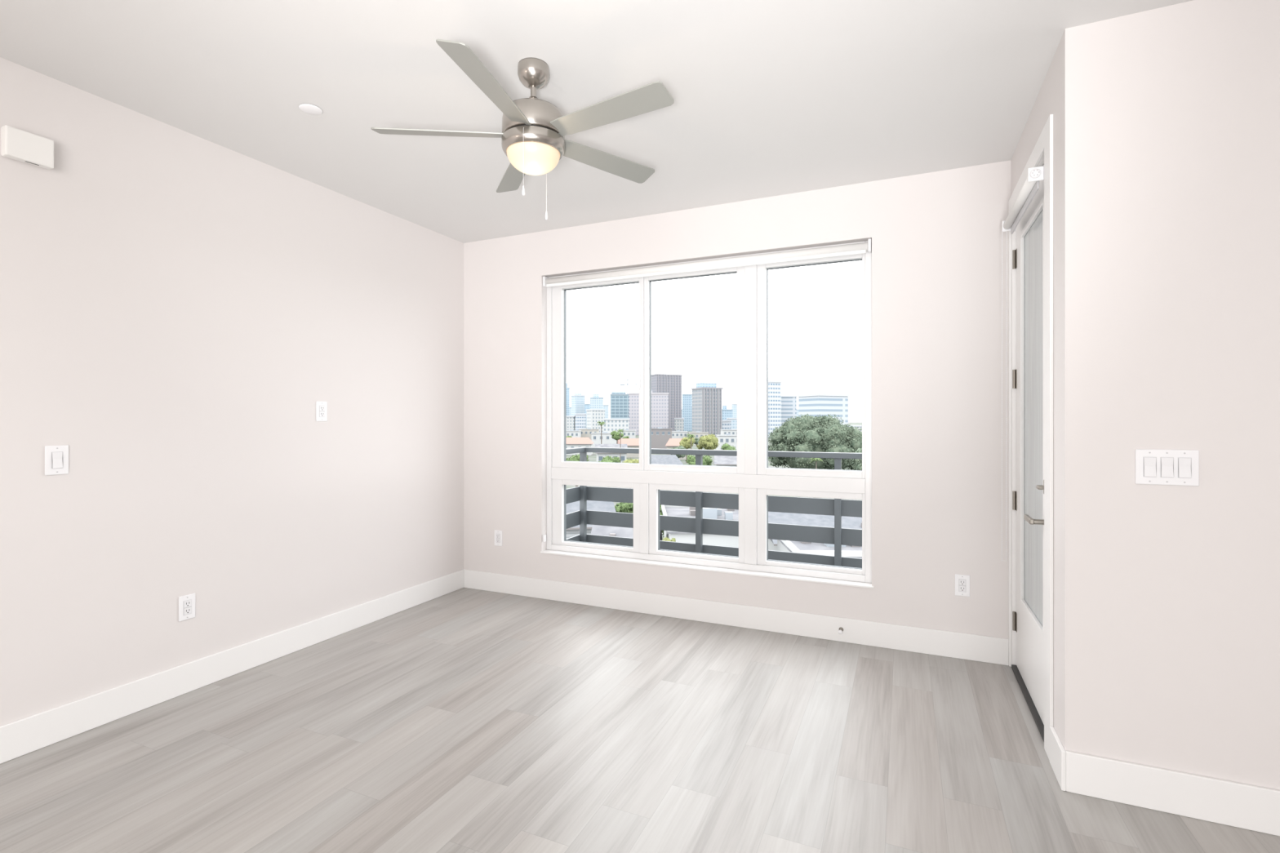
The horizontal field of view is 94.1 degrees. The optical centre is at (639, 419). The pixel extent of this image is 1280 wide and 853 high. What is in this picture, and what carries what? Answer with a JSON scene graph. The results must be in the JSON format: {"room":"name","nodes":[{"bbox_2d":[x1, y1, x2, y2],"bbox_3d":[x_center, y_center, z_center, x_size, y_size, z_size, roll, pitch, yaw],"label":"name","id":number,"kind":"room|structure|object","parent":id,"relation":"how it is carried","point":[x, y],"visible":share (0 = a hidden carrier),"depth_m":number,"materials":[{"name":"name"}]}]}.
{"room":"empty living room","nodes":[
{"label":"empty living room","id":0,"kind":"room"},
{"bbox_2d":[0,57,463,726],"bbox_3d":[-2.883,0.021,1.594,0.150,2.860,7.277,0,0,24],"label":"wall","id":1,"kind":"structure","parent":0,"point":[178,307],"depth_m":2.95,"materials":[{"name":"white paint"}]},
{"bbox_2d":[0,124,53,169],"bbox_3d":[-2.433,-1.081,2.367,0.046,0.116,0.145,0,0,24],"label":"door chime","id":2,"kind":"object","parent":1,"relation":"attached to","point":[18,144],"visible":1,"depth_m":2.35,"materials":[{"name":"white plastic"}]},
{"bbox_2d":[44,444,68,475],"bbox_3d":[-2.409,0.166,2.461,0.013,0.121,0.075,0,0,24],"label":"light switch","id":3,"kind":"object","parent":1,"relation":"attached to","point":[56,457],"visible":1,"depth_m":2.46,"materials":[{"name":"white plastic"}]},
{"bbox_2d":[178,593,195,622],"bbox_3d":[-2.213,0.916,2.910,0.009,0.120,0.074,0,0,24],"label":"electrical outlet","id":4,"kind":"object","parent":1,"relation":"attached to","point":[187,602],"visible":1,"depth_m":2.91,"materials":[{"name":"white plastic"}]},
{"bbox_2d":[183,607,191,615],"bbox_3d":[-2.210,0.933,2.909,0.002,0.032,0.033,0,0,24],"label":"receptacle","id":5,"kind":"object","parent":4,"relation":"attached to","point":[187,611],"depth_m":2.91,"materials":[{"name":"grey plastic"}]},
{"bbox_2d":[183,600,191,608],"bbox_3d":[-2.210,0.898,2.909,0.002,0.032,0.033,0,0,24],"label":"receptacle","id":6,"kind":"object","parent":4,"relation":"attached to","point":[187,603],"depth_m":2.91,"materials":[{"name":"grey plastic"}]},
{"bbox_2d":[0,568,464,764],"bbox_3d":[-2.810,1.260,1.557,0.014,0.143,6.967,0,0,24],"label":"baseboard","id":7,"kind":"structure","parent":1,"relation":"attached to","point":[21,737],"depth_m":2.92,"materials":[{"name":"white paint"}]},
{"bbox_2d":[315,401,327,421],"bbox_3d":[-1.915,-0.052,3.582,0.009,0.120,0.074,0,0,24],"label":"electrical outlet","id":8,"kind":"object","parent":1,"relation":"attached to","point":[321,406],"visible":1,"depth_m":3.58,"materials":[{"name":"white plastic"}]},
{"bbox_2d":[320,411,324,417],"bbox_3d":[-1.912,-0.035,3.581,0.002,0.032,0.033,0,0,24],"label":"receptacle","id":9,"kind":"object","parent":8,"relation":"attached to","point":[322,413],"depth_m":3.58,"materials":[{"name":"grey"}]},
{"bbox_2d":[320,405,324,411],"bbox_3d":[-1.912,-0.070,3.581,0.002,0.032,0.033,0,0,24],"label":"receptacle","id":10,"kind":"object","parent":8,"relation":"attached to","point":[322,407],"depth_m":3.58,"materials":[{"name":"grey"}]},
{"bbox_2d":[0,0,1192,243],"bbox_3d":[0.205,-1.484,0.225,6.907,0.150,7.277,0,0,24],"label":"ceiling","id":11,"kind":"structure","parent":0,"point":[771,98],"depth_m":2.48,"materials":[{"name":"white paint"}]},
{"bbox_2d":[298,103,322,115],"bbox_3d":[-1.490,-1.406,2.696,0.094,0.006,0.094,0,0,24],"label":"sprinkler cover","id":12,"kind":"object","parent":11,"relation":"attached to","point":[308,108],"visible":1,"depth_m":2.69,"materials":[{"name":"white plastic"}]},
{"bbox_2d":[370,39,674,219],"bbox_3d":[-0.408,-1.126,2.345,1.172,0.566,1.180,0,0,24],"label":"ceiling fan","id":13,"kind":"object","parent":11,"relation":"hanging from","point":[534,129],"visible":1,"depth_m":2.28,"materials":[{"name":"silver metal"}]},
{"bbox_2d":[0,587,1279,852],"bbox_3d":[0.203,1.391,0.220,6.607,0.120,6.967,0,0,24],"label":"floor","id":14,"kind":"structure","parent":0,"point":[464,720],"depth_m":2.33,"materials":[{"name":"wood"}]},
{"bbox_2d":[463,160,1010,639],"bbox_3d":[0.396,0.021,4.033,3.867,2.860,0.160,0,0,24],"label":"wall","id":15,"kind":"structure","parent":0,"point":[936,237],"depth_m":3.49,"materials":[{"name":"white paint"}]},
{"bbox_2d":[494,529,502,546],"bbox_3d":[-1.096,0.914,4.602,0.074,0.120,0.009,0,0,24],"label":"electrical outlet","id":16,"kind":"object","parent":15,"relation":"attached to","point":[498,534],"visible":1,"depth_m":4.60,"materials":[{"name":"white plastic"}]},
{"bbox_2d":[540,549,874,588],"bbox_3d":[0.331,0.987,4.004,2.317,0.012,0.078,0,0,24],"label":"window sill","id":17,"kind":"structure","parent":15,"relation":"attached to","point":[845,583],"depth_m":3.91,"materials":[{"name":"white paint"}]},
{"bbox_2d":[546,240,871,582],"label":"window","id":18,"kind":"structure","parent":15,"relation":"in","point":[752,478],"depth_m":4.20,"materials":[{"name":"white plastic"}]},
{"bbox_2d":[542,238,871,542],"bbox_3d":[0.330,-0.083,4.010,2.293,1.985,0.064,0,0,24],"label":"roller shade","id":19,"kind":"object","parent":18,"relation":"attached to","point":[856,248],"visible":1,"depth_m":3.91,"materials":[{"name":"white fabric"}]},
{"bbox_2d":[464,569,1008,665],"bbox_3d":[0.302,1.260,3.979,3.711,0.143,0.014,0,0,24],"label":"baseboard","id":20,"kind":"structure","parent":15,"relation":"attached to","point":[980,648],"depth_m":3.77,"materials":[{"name":"white paint"}]},
{"bbox_2d":[838,626,843,634],"bbox_3d":[1.194,1.256,3.543,0.026,0.026,0.060,0,0,24],"label":"door stop","id":21,"kind":"object","parent":20,"relation":"attached to","point":[841,629],"visible":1,"depth_m":3.52,"materials":[{"name":"grey metal"}]},
{"bbox_2d":[955,573,969,596],"bbox_3d":[1.797,0.923,3.319,0.074,0.120,0.009,0,0,24],"label":"electrical outlet","id":22,"kind":"object","parent":15,"relation":"attached to","point":[962,582],"visible":1,"depth_m":3.32,"materials":[{"name":"white plastic"}]},
{"bbox_2d":[959,585,965,591],"bbox_3d":[1.796,0.941,3.316,0.033,0.032,0.002,0,0,24],"label":"receptacle","id":23,"kind":"object","parent":22,"relation":"attached to","point":[962,588],"depth_m":3.32,"materials":[{"name":"grey plastic"}]},
{"bbox_2d":[959,579,965,586],"bbox_3d":[1.796,0.905,3.316,0.033,0.032,0.002,0,0,24],"label":"receptacle","id":24,"kind":"object","parent":22,"relation":"attached to","point":[962,582],"depth_m":3.32,"materials":[{"name":"grey plastic"}]},
{"bbox_2d":[1010,48,1057,733],"bbox_3d":[1.855,-0.039,2.715,0.130,2.740,1.067,0,0,24],"label":"wall","id":25,"kind":"structure","parent":0,"point":[1045,104],"depth_m":2.31,"materials":[{"name":"white paint"}]},
{"bbox_2d":[1001,165,1044,561],"bbox_3d":[1.766,-0.152,2.761,0.062,1.774,0.747,0,0,24],"label":"roller shade","id":26,"kind":"object","parent":25,"relation":"attached to","point":[1026,194],"visible":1,"depth_m":2.78,"materials":[{"name":"white fabric"}]},
{"bbox_2d":[1008,114,1053,760],"bbox_3d":[1.854,0.071,2.749,0.200,2.520,1.005,0,0,24],"label":"door","id":27,"kind":"structure","parent":25,"relation":"in","point":[1030,246],"depth_m":2.82,"materials":[{"name":"white paint"}]},
{"bbox_2d":[1049,725,1066,791],"bbox_3d":[1.558,1.260,2.223,0.014,0.143,0.196,0,0,24],"label":"baseboard","id":28,"kind":"structure","parent":25,"relation":"attached to","point":[1057,752],"depth_m":2.19,"materials":[{"name":"white paint"}]},
{"bbox_2d":[1057,0,1279,790],"bbox_3d":[2.867,-0.039,1.617,2.870,2.740,0.120,0,0,24],"label":"wall","id":29,"kind":"structure","parent":0,"point":[1168,117],"depth_m":2.02,"materials":[{"name":"white paint"}]},
{"bbox_2d":[1135,448,1199,486],"bbox_3d":[1.789,0.161,2.022,0.170,0.121,0.013,0,0,24],"label":"light switch","id":30,"kind":"object","parent":29,"relation":"attached to","point":[1153,466],"visible":1,"depth_m":2.02,"materials":[{"name":"white plastic"}]},
{"bbox_2d":[1065,750,1279,836],"bbox_3d":[2.840,1.260,1.555,2.870,0.143,0.014,0,0,24],"label":"baseboard","id":31,"kind":"structure","parent":29,"relation":"attached to","point":[1226,802],"depth_m":2.00,"materials":[{"name":"white paint"}]},
{"label":"outside","id":32,"kind":"structure","parent":0,"visible":0},
{"bbox_2d":[566,422,862,539],"bbox_3d":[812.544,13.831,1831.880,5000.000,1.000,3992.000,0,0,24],"label":"ground","id":33,"kind":"structure","parent":32,"point":[593,458],"depth_m":202.55,"materials":[{"name":"grey"}]},
{"bbox_2d":[566,382,569,415],"bbox_3d":[-101.504,-18.272,804.680,12.500,63.207,10.160,0,0,0],"label":"office tower","id":34,"kind":"structure","parent":33,"relation":"on","point":[567,388],"depth_m":799.93,"materials":[{"name":"blue glass"}]},
{"bbox_2d":[566,415,575,430],"bbox_3d":[-67.596,4.618,564.504,12.061,17.426,9.809,0,0,0],"label":"office block","id":35,"kind":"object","parent":33,"relation":"on","point":[571,420],"visible":0.46,"depth_m":559.95,"materials":[{"name":"grey concrete"}]},
{"bbox_2d":[566,429,581,437],"bbox_3d":[-38.698,9.432,336.000,10.053,7.798,12.400,0,0,0],"label":"house","id":36,"kind":"structure","parent":33,"relation":"on","point":[574,433],"depth_m":329.98,"materials":[{"name":"grey"}]},
{"bbox_2d":[570,392,585,415],"bbox_3d":[-79.948,-10.813,767.225,13.314,48.287,15.250,0,0,-30],"label":"office tower","id":37,"kind":"structure","parent":33,"relation":"on","point":[577,399],"depth_m":761.81,"materials":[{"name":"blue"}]},
{"bbox_2d":[573,392,582,395],"bbox_3d":[-79.948,-33.456,767.225,7.508,3.000,7.225,0,0,-30],"label":"plant","id":38,"kind":"object","parent":37,"relation":"on","point":[575,393],"depth_m":764.52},
{"bbox_2d":[566,453,589,487],"bbox_3d":[-11.673,9.755,110.047,4.690,7.153,5.033,0,0,0],"label":"broadleaf tree","id":39,"kind":"object","parent":33,"relation":"on","point":[574,458],"visible":0.18,"depth_m":108.79,"materials":[{"name":"green plant"}]},
{"bbox_2d":[566,437,594,455],"bbox_3d":[-24.125,10.022,229.460,12.106,6.618,10.080,0,0,0],"label":"gabled house","id":40,"kind":"structure","parent":33,"relation":"on","point":[571,442],"depth_m":225.36,"materials":[{"name":"grey"}]},
{"bbox_2d":[574,413,586,430],"bbox_3d":[-56.162,3.594,563.685,10.014,19.474,8.171,0,0,0],"label":"office block","id":41,"kind":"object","parent":33,"relation":"on","point":[580,418],"visible":0.75,"depth_m":559.95,"materials":[{"name":"grey concrete"}]},
{"bbox_2d":[584,403,590,413],"bbox_3d":[-92.249,-6.662,979.818,20.347,39.986,16.437,0,0,0],"label":"block","id":42,"kind":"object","parent":33,"relation":"on","point":[587,406],"visible":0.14,"depth_m":972.00,"materials":[{"name":"blue glass"}]},
{"bbox_2d":[578,428,599,439],"bbox_3d":[-29.838,9.096,351.000,11.122,8.470,12.400,0,0,0],"label":"house","id":43,"kind":"structure","parent":33,"relation":"on","point":[586,433],"depth_m":344.97,"materials":[{"name":"grey"}]},
{"bbox_2d":[566,500,615,538],"bbox_3d":[-6.194,9.978,54.461,7.079,6.705,10.080,0,0,-12],"label":"gabled house","id":44,"kind":"structure","parent":33,"relation":"on","point":[606,506],"depth_m":52.38,"materials":[{"name":"white"}]},
{"bbox_2d":[586,408,605,432],"bbox_3d":[-37.671,2.095,505.677,13.155,22.472,12.155,0,0,-25],"label":"apartment block","id":45,"kind":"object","parent":33,"relation":"on","point":[593,416],"visible":0.79,"depth_m":500.83,"materials":[{"name":"grey concrete"}]},
{"bbox_2d":[589,394,603,408],"bbox_3d":[-54.227,-9.539,746.223,16.358,45.740,13.246,0,0,0],"label":"office tower","id":46,"kind":"structure","parent":33,"relation":"on","point":[596,402],"depth_m":740.00,"materials":[{"name":"blue"}]},
{"bbox_2d":[596,421,605,444],"bbox_3d":[-12.333,6.888,189.990,3.445,12.886,3.524,0,0,24],"label":"palm tree","id":47,"kind":"object","parent":33,"relation":"on","point":[599,422],"visible":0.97,"depth_m":189.86,"materials":[{"name":"green plant"}]},
{"bbox_2d":[591,431,616,447],"bbox_3d":[-15.473,9.267,264.500,11.808,8.127,9.400,0,0,0],"label":"house","id":48,"kind":"structure","parent":33,"relation":"on","point":[606,438],"depth_m":260.02,"materials":[{"name":"grey"}]},
{"bbox_2d":[603,404,608,417],"bbox_3d":[-60.659,-5.927,990.476,16.990,38.516,13.752,0,0,0],"label":"block","id":49,"kind":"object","parent":33,"relation":"on","point":[605,406],"visible":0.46,"depth_m":983.94,"materials":[{"name":"blue"}]},
{"bbox_2d":[599,456,620,462],"bbox_3d":[-5.493,9.834,104.820,4.749,6.994,4.960,0,0,0],"label":"broadleaf tree","id":50,"kind":"object","parent":33,"relation":"on","point":[616,460],"visible":0.3,"depth_m":104.85,"materials":[{"name":"green plant"}]},
{"bbox_2d":[595,444,627,462],"bbox_3d":[-8.450,10.175,174.460,9.391,6.313,10.080,0,0,-5],"label":"gabled house","id":51,"kind":"structure","parent":33,"relation":"on","point":[600,455],"depth_m":170.27,"materials":[{"name":"grey"}]},
{"bbox_2d":[603,417,629,432],"bbox_3d":[-16.786,6.090,427.064,18.460,14.483,14.928,0,0,0],"label":"apartment block","id":52,"kind":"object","parent":33,"relation":"on","point":[611,424],"visible":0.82,"depth_m":420.00,"materials":[{"name":"grey concrete"}]},
{"bbox_2d":[609,430,623,444],"bbox_3d":[-7.688,8.342,200.006,4.707,9.978,3.763,0,0,0],"label":"broadleaf tree","id":53,"kind":"object","parent":33,"relation":"on","point":[616,436],"visible":0.98,"depth_m":198.88,"materials":[{"name":"green plant"}]},
{"bbox_2d":[609,391,628,417],"bbox_3d":[-20.274,-7.497,607.678,19.996,41.656,16.157,0,0,0],"label":"tower","id":54,"kind":"structure","parent":33,"relation":"on","point":[619,400],"depth_m":600.00,"materials":[{"name":"blue glass"}]},
{"bbox_2d":[611,391,626,393],"bbox_3d":[-21.714,-27.325,607.678,14.397,2.000,7.678,0,0,0],"label":"plant","id":55,"kind":"object","parent":54,"relation":"on","point":[611,392],"depth_m":603.82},
{"bbox_2d":[616,429,624,462],"bbox_3d":[-4.926,7.856,149.992,2.361,10.950,2.525,0,0,24],"label":"palm tree","id":56,"kind":"object","parent":33,"relation":"on","point":[620,430],"visible":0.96,"depth_m":149.94,"materials":[{"name":"green plant"}]},
{"bbox_2d":[614,502,633,513],"bbox_3d":[-1.320,11.095,65.993,3.562,4.471,3.386,0,0,-36],"label":"broadleaf tree","id":57,"kind":"object","parent":33,"relation":"on","point":[621,507],"visible":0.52,"depth_m":64.71,"materials":[{"name":"green plant"}]},
{"bbox_2d":[591,524,662,540],"bbox_3d":[-0.873,9.997,40.460,4.551,6.667,8.080,0,0,4],"label":"gabled house","id":58,"kind":"structure","parent":33,"relation":"on","point":[627,532],"depth_m":39.38,"materials":[{"name":"grey"}]},
{"bbox_2d":[618,429,635,438],"bbox_3d":[-7.481,9.325,341.000,10.199,8.013,12.400,0,0,0],"label":"house","id":59,"kind":"structure","parent":33,"relation":"on","point":[631,433],"depth_m":335.01,"materials":[{"name":"grey"}]},
{"bbox_2d":[617,438,639,457],"bbox_3d":[-3.720,9.999,214.460,8.294,6.665,10.080,0,0,-8],"label":"gabled house","id":60,"kind":"structure","parent":33,"relation":"on","point":[631,442],"depth_m":210.67,"materials":[{"name":"grey"}]},
{"bbox_2d":[620,379,638,393],"bbox_3d":[-11.875,-15.828,660.000,20.000,58.318,1.200,0,0,0],"label":"tower crane","id":61,"kind":"object","parent":33,"relation":"on","point":[627,384],"visible":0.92,"depth_m":659.62,"materials":[{"name":"grey metal"}]},
{"bbox_2d":[622,457,639,462],"bbox_3d":[-1.465,9.870,99.883,3.568,6.921,4.117,0,0,0],"label":"broadleaf tree","id":62,"kind":"object","parent":33,"relation":"on","point":[628,460],"visible":0.08,"depth_m":99.45,"materials":[{"name":"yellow plant"}]},
{"bbox_2d":[628,389,669,435],"bbox_3d":[7.564,-6.718,533.879,35.498,40.097,28.559,0,0,0],"label":"office tower","id":63,"kind":"structure","parent":33,"relation":"on","point":[660,401],"depth_m":520.02,"materials":[{"name":"grey concrete"}]},
{"bbox_2d":[659,504,663,537],"bbox_3d":[3.502,10.588,57.846,4.878,5.487,4.207,0,0,-3],"label":"broadleaf tree","id":64,"kind":"object","parent":33,"relation":"on","point":[660,510],"visible":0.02,"depth_m":56.48,"materials":[{"name":"green plant"}]},
{"bbox_2d":[651,427,672,448],"bbox_3d":[9.284,8.390,274.500,10.766,9.882,9.400,0,0,0],"label":"house","id":65,"kind":"structure","parent":33,"relation":"on","point":[660,437],"depth_m":269.98,"materials":[{"name":"grey"}]},
{"bbox_2d":[651,373,682,431],"bbox_3d":[27.285,-17.137,627.866,30.315,60.936,16.724,0,0,-25],"label":"office tower","id":66,"kind":"structure","parent":33,"relation":"on","point":[660,383],"depth_m":621.77,"materials":[{"name":"grey glass"}]},
{"bbox_2d":[651,454,683,464],"bbox_3d":[4.975,10.453,129.460,8.313,5.755,10.080,0,0,-4],"label":"gabled house","id":67,"kind":"structure","parent":33,"relation":"on","point":[655,459],"depth_m":127.41,"materials":[{"name":"grey"}]},
{"bbox_2d":[662,536,675,542],"bbox_3d":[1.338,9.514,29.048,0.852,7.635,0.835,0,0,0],"label":"broadleaf tree","id":68,"kind":"object","parent":33,"relation":"on","point":[665,539],"visible":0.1,"depth_m":28.93,"materials":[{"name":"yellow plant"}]},
{"bbox_2d":[665,438,685,459],"bbox_3d":[12.707,9.843,204.460,7.581,6.975,10.080,0,0,6],"label":"gabled house","id":69,"kind":"structure","parent":33,"relation":"on","point":[672,442],"depth_m":201.02,"materials":[{"name":"grey"}]},
{"bbox_2d":[671,445,686,457],"bbox_3d":[10.138,10.017,160.166,5.357,6.628,4.506,0,0,0],"label":"broadleaf tree","id":70,"kind":"object","parent":33,"relation":"on","point":[680,446],"visible":0.29,"depth_m":158.71,"materials":[{"name":"green plant"}]},
{"bbox_2d":[674,417,684,431],"bbox_3d":[37.071,5.642,563.276,8.990,15.378,7.352,0,0,0],"label":"office block","id":71,"kind":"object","parent":33,"relation":"on","point":[678,422],"visible":0.82,"depth_m":559.95,"materials":[{"name":"grey concrete"}]},
{"bbox_2d":[671,430,688,438],"bbox_3d":[23.104,9.775,356.000,9.998,7.113,12.400,0,0,0],"label":"house","id":72,"kind":"structure","parent":33,"relation":"on","point":[675,434],"depth_m":349.98,"materials":[{"name":"grey"}]},
{"bbox_2d":[681,393,692,431],"bbox_3d":[55.692,-8.691,704.351,11.678,44.044,9.502,0,0,0],"label":"office tower","id":73,"kind":"structure","parent":33,"relation":"on","point":[686,397],"depth_m":699.93,"materials":[{"name":"blue glass"}]},
{"bbox_2d":[679,436,695,462],"bbox_3d":[14.683,9.179,185.395,5.124,8.303,4.979,0,0,0],"label":"broadleaf tree","id":74,"kind":"object","parent":33,"relation":"on","point":[686,442],"visible":0.89,"depth_m":183.66,"materials":[{"name":"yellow plant"}]},
{"bbox_2d":[686,434,695,448],"bbox_3d":[12.748,8.423,150.039,2.862,9.815,3.111,0,0,24],"label":"palm tree","id":75,"kind":"object","parent":33,"relation":"on","point":[690,435],"visible":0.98,"depth_m":149.90,"materials":[{"name":"green plant"}]},
{"bbox_2d":[693,437,698,444],"bbox_3d":[29.249,11.193,307.045,4.945,4.275,4.510,0,0,0],"label":"broadleaf tree","id":76,"kind":"object","parent":33,"relation":"on","point":[695,438],"visible":0.55,"depth_m":305.40,"materials":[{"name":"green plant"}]},
{"bbox_2d":[688,431,708,438],"bbox_3d":[33.841,9.990,346.000,10.967,6.683,12.400,0,0,0],"label":"house","id":77,"kind":"structure","parent":33,"relation":"on","point":[698,433],"depth_m":340.04,"materials":[{"name":"grey"}]},
{"bbox_2d":[685,454,712,465],"bbox_3d":[10.996,9.851,110.046,5.035,6.960,5.705,0,0,0],"label":"broadleaf tree","id":78,"kind":"object","parent":33,"relation":"on","point":[707,460],"visible":0.29,"depth_m":109.04,"materials":[{"name":"green plant"}]},
{"bbox_2d":[661,505,738,547],"bbox_3d":[4.761,9.730,42.000,6.150,7.202,10.400,0,0,0],"label":"house","id":79,"kind":"structure","parent":33,"relation":"on","point":[667,510],"depth_m":41.15,"materials":[{"name":"grey"}]},
{"bbox_2d":[688,506,695,513],"bbox_3d":[3.888,6.592,43.671,0.500,0.634,0.500,0,0,0],"label":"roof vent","id":80,"kind":"object","parent":79,"relation":"attached to","point":[690,508],"depth_m":43.42,"materials":[{"name":"grey"}]},
{"bbox_2d":[689,510,695,515],"bbox_3d":[3.884,6.733,43.212,0.500,0.352,0.500,0,0,0],"label":"roof vent","id":81,"kind":"object","parent":79,"relation":"attached to","point":[692,513],"depth_m":42.96,"materials":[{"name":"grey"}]},
{"bbox_2d":[716,508,721,515],"bbox_3d":[5.646,6.688,43.256,0.500,0.441,0.500,0,0,0],"label":"roof vent","id":82,"kind":"object","parent":79,"relation":"attached to","point":[718,510],"depth_m":43.01,"materials":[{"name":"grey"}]},
{"bbox_2d":[724,511,733,519],"bbox_3d":[6.167,6.654,41.405,0.500,0.510,0.500,0,0,0],"label":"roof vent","id":83,"kind":"object","parent":79,"relation":"attached to","point":[728,515],"depth_m":41.15,"materials":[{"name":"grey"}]},
{"bbox_2d":[691,382,723,436],"bbox_3d":[49.256,-6.826,437.886,17.282,40.314,16.765,0,0,-22],"label":"office tower","id":84,"kind":"structure","parent":33,"relation":"on","point":[707,398],"depth_m":431.11,"materials":[{"name":"grey"}]},
{"bbox_2d":[696,382,716,387],"bbox_3d":[48.703,-25.283,437.716,12.691,3.400,7.932,0,0,-22],"label":"plant","id":85,"kind":"object","parent":84,"relation":"on","point":[699,384],"depth_m":434.39,"materials":[{"name":"glass"}]},
{"bbox_2d":[696,433,719,449],"bbox_3d":[21.684,8.846,189.747,7.286,8.971,7.578,0,0,0],"label":"broadleaf tree","id":86,"kind":"object","parent":33,"relation":"on","point":[709,442],"visible":0.97,"depth_m":188.16,"materials":[{"name":"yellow plant"}]},
{"bbox_2d":[714,455,737,466],"bbox_3d":[20.649,10.415,134.460,7.655,5.831,10.080,0,0,8],"label":"gabled house","id":87,"kind":"structure","parent":33,"relation":"on","point":[719,460],"depth_m":131.24,"materials":[{"name":"grey"}]},
{"bbox_2d":[715,433,737,450],"bbox_3d":[34.725,9.359,234.500,8.810,7.944,9.400,0,0,0],"label":"house","id":88,"kind":"structure","parent":33,"relation":"on","point":[731,439],"depth_m":230.03,"materials":[{"name":"grey"}]},
{"bbox_2d":[722,420,731,429],"bbox_3d":[69.729,6.665,482.808,7.820,13.331,6.416,0,0,0],"label":"office block","id":89,"kind":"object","parent":33,"relation":"on","point":[726,424],"visible":0.5,"depth_m":480.00,"materials":[{"name":"grey concrete"}]},
{"bbox_2d":[722,405,733,420],"bbox_3d":[93.957,-1.185,644.446,11.915,29.031,9.692,0,0,0],"label":"office tower","id":90,"kind":"structure","parent":33,"relation":"on","point":[726,413],"depth_m":639.95,"materials":[{"name":"blue glass"}]},
{"bbox_2d":[720,428,737,434],"bbox_3d":[53.995,9.311,358.000,10.053,8.039,12.400,0,0,0],"label":"house","id":91,"kind":"structure","parent":33,"relation":"on","point":[731,431],"depth_m":352.03,"materials":[{"name":"grey"}]},
{"bbox_2d":[720,443,736,450],"bbox_3d":[25.567,9.973,169.746,5.388,6.716,5.018,0,0,0],"label":"broadleaf tree","id":92,"kind":"object","parent":33,"relation":"on","point":[725,446],"visible":0.51,"depth_m":168.83,"materials":[{"name":"green plant"}]},
{"bbox_2d":[726,417,737,429],"bbox_3d":[93.645,5.642,567.576,19.740,15.378,15.952,0,0,0],"label":"apartment block","id":93,"kind":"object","parent":33,"relation":"on","point":[734,420],"visible":0.32,"depth_m":559.95,"materials":[{"name":"grey"}]},
{"bbox_2d":[731,403,737,417],"bbox_3d":[146.932,-5.675,905.594,14.785,38.011,11.988,0,0,0],"label":"office tower","id":94,"kind":"structure","parent":33,"relation":"on","point":[734,406],"depth_m":900.05,"materials":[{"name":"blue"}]},
{"bbox_2d":[768,377,782,436],"bbox_3d":[98.713,-9.064,444.410,10.430,44.789,9.620,0,0,-20],"label":"office tower","id":95,"kind":"structure","parent":33,"relation":"on","point":[774,386],"depth_m":440.15,"materials":[{"name":"grey"}]},
{"bbox_2d":[781,395,797,426],"bbox_3d":[115.286,-2.795,464.541,12.153,32.252,9.882,0,0,0],"label":"office tower","id":96,"kind":"structure","parent":33,"relation":"on","point":[788,402],"depth_m":460.04,"materials":[{"name":"grey"}]},
{"bbox_2d":[768,413,862,497],"bbox_3d":[26.890,6.184,89.825,15.596,14.295,16.133,0,0,0],"label":"broadleaf tree","id":97,"kind":"object","parent":33,"relation":"on","point":[808,433],"visible":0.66,"depth_m":85.22,"materials":[{"name":"green plant"}]},
{"bbox_2d":[768,511,862,551],"bbox_3d":[19.014,10.965,55.960,14.940,4.731,13.080,0,0,3],"label":"gabled house","id":98,"kind":"structure","parent":33,"relation":"on","point":[852,522],"depth_m":54.24,"materials":[{"name":"grey"}]},
{"bbox_2d":[809,457,822,468],"bbox_3d":[19.538,8.704,65.995,1.570,9.255,1.602,0,0,24],"label":"palm tree","id":99,"kind":"object","parent":33,"relation":"on","point":[813,459],"visible":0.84,"depth_m":65.89,"materials":[{"name":"green plant"}]},
{"bbox_2d":[777,539,862,558],"bbox_3d":[11.002,9.816,34.000,5.501,7.030,6.400,0,0,2],"label":"house","id":100,"kind":"structure","parent":33,"relation":"on","point":[849,551],"depth_m":32.69,"materials":[{"name":"grey"}]},
{"bbox_2d":[797,389,848,426],"bbox_3d":[104.084,-1.824,338.388,22.058,30.310,17.576,0,0,-24],"label":"office block","id":101,"kind":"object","parent":33,"relation":"on","point":[824,402],"visible":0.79,"depth_m":332.00,"materials":[{"name":"grey"}]},
{"bbox_2d":[815,389,831,393],"bbox_3d":[104.278,-15.729,338.474,4.677,2.500,8.388,0,0,-24],"label":"plant","id":102,"kind":"object","parent":101,"relation":"on","point":[825,391],"depth_m":335.26,"materials":[{"name":"grey"}]},
{"bbox_2d":[848,425,862,431],"bbox_3d":[203.747,9.225,565.733,15.133,8.212,12.266,0,0,0],"label":"office block","id":103,"kind":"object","parent":33,"relation":"on","point":[854,426],"visible":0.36,"depth_m":559.54,"materials":[{"name":"grey"}]},
{"bbox_2d":[851,446,862,470],"bbox_3d":[28.392,8.163,74.973,3.292,10.337,3.676,0,0,0],"label":"broadleaf tree","id":104,"kind":"object","parent":33,"relation":"on","point":[856,463],"visible":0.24,"depth_m":74.61,"materials":[{"name":"green plant"}]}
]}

